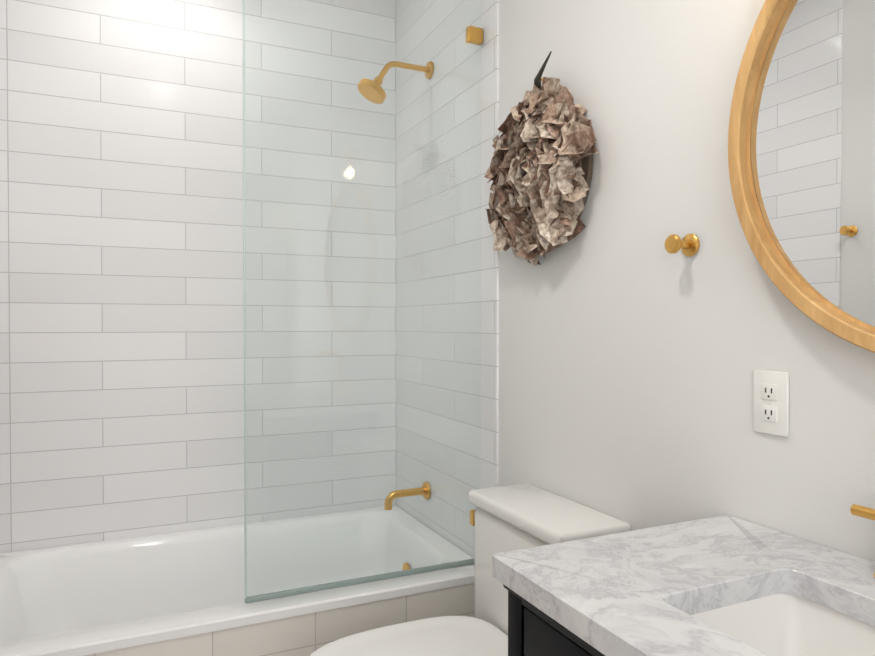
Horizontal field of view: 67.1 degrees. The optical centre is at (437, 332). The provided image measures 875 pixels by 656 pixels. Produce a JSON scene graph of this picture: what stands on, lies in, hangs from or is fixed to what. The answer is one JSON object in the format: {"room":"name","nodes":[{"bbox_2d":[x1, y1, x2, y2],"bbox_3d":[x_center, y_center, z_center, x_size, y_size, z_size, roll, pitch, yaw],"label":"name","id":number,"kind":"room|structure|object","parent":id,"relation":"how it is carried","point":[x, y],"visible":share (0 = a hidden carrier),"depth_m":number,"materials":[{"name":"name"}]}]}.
{"room":"bathroom","nodes":[
{"label":"bathroom","id":0,"kind":"room"},
{"bbox_2d":[499,0,874,561],"bbox_3d":[0.687,-0.159,1.172,0.100,2.816,4.100,0,1,-25],"label":"wall","id":1,"kind":"structure","parent":0,"point":[634,354],"depth_m":1.46,"materials":[{"name":"white paint"}]},
{"bbox_2d":[396,0,498,558],"bbox_3d":[0.007,-0.177,2.510,0.008,2.816,0.884,0,1,-25],"label":"tile","id":2,"kind":"structure","parent":1,"relation":"attached to","point":[485,98],"depth_m":2.44,"materials":[{"name":"white tile"}]},
{"bbox_2d":[358,61,433,103],"bbox_3d":[-0.160,-0.957,2.500,0.292,0.187,0.112,0,1,-25],"label":"shower head","id":3,"kind":"object","parent":2,"relation":"attached to","point":[375,97],"depth_m":2.47},
{"bbox_2d":[385,482,430,509],"bbox_3d":[-0.121,0.635,2.572,0.179,0.089,0.068,0,1,-25],"label":"tub spout","id":4,"kind":"object","parent":2,"relation":"attached to","point":[425,490],"depth_m":2.56,"materials":[{"name":"gold metal"}]},
{"bbox_2d":[484,51,597,265],"bbox_3d":[0.266,-0.464,1.820,0.116,0.552,0.529,0,1,-25],"label":"wreath","id":5,"kind":"object","parent":1,"relation":"attached to","point":[539,171],"visible":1,"depth_m":1.76,"materials":[{"name":"brown paper"}]},
{"bbox_2d":[665,234,699,256],"bbox_3d":[0.506,-0.184,1.373,0.058,0.048,0.048,0,1,-25],"label":"robe hook","id":6,"kind":"object","parent":1,"relation":"attached to","point":[688,244],"visible":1,"depth_m":1.37,"materials":[{"name":"gold metal"}]},
{"bbox_2d":[753,370,788,436],"bbox_3d":[0.610,0.129,1.209,0.009,0.116,0.072,0,1,-25],"label":"electrical outlet","id":7,"kind":"object","parent":1,"relation":"attached to","point":[771,404],"visible":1,"depth_m":1.20,"materials":[{"name":"white plastic"}]},
{"bbox_2d":[728,0,874,352],"bbox_3d":[0.731,-0.343,0.886,0.054,0.790,0.790,0,1,-25],"label":"round mirror","id":8,"kind":"object","parent":1,"relation":"attached to","point":[801,147],"visible":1,"depth_m":1.10,"materials":[{"name":"brown wood"}]},
{"bbox_3d":[-0.150,1.284,0.803,1.945,0.060,4.100,0,1,-25],"label":"floor","id":9,"kind":"structure","parent":0,"visible":0},
{"bbox_2d":[0,505,473,655],"bbox_3d":[-0.784,1.002,2.167,1.723,0.465,0.863,0,1,-25],"label":"bathtub","id":10,"kind":"object","parent":9,"relation":"on","point":[181,593],"visible":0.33,"depth_m":2.31,"materials":[{"name":"ceramic"}]},
{"bbox_2d":[242,0,482,602],"bbox_3d":[-0.202,-0.174,2.033,0.768,1.887,0.026,0,1,-25],"label":"screen","id":11,"kind":"object","parent":10,"relation":"on","point":[474,35],"visible":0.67,"depth_m":2.01,"materials":[{"name":"clear glass"}]},
{"bbox_2d":[310,483,630,655],"bbox_3d":[0.036,0.844,1.601,0.727,0.797,0.446,0,1,-25],"label":"toilet","id":12,"kind":"object","parent":9,"relation":"on","point":[517,517],"visible":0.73,"depth_m":1.67,"materials":[{"name":"white ceramic"}]},
{"bbox_2d":[492,515,874,655],"bbox_3d":[0.516,0.809,0.781,0.543,0.888,0.910,0,1,-25],"label":"bathroom vanity","id":13,"kind":"object","parent":9,"relation":"on","point":[725,585],"visible":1,"depth_m":0.98,"materials":[{"name":"black painted wood"},{"name":"marble"},{"name":"porcelain"}]},
{"bbox_2d":[850,504,874,577],"bbox_3d":[0.656,0.243,0.840,0.179,0.241,0.334,0,1,-25],"label":"faucet","id":14,"kind":"object","parent":13,"relation":"on","point":[862,511],"visible":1,"depth_m":1.00,"materials":[{"name":"gold metal"}]},
{"bbox_3d":[-0.991,-0.178,2.599,1.745,2.816,0.100,0,1,-25],"label":"wall","id":15,"kind":"structure","parent":0,"visible":0},
{"bbox_2d":[0,0,395,553],"bbox_3d":[-0.969,-0.177,2.550,1.745,2.816,0.008,0,1,-25],"label":"tile","id":16,"kind":"structure","parent":15,"relation":"attached to","point":[121,294],"depth_m":2.54,"materials":[{"name":"white tile"}]}
]}

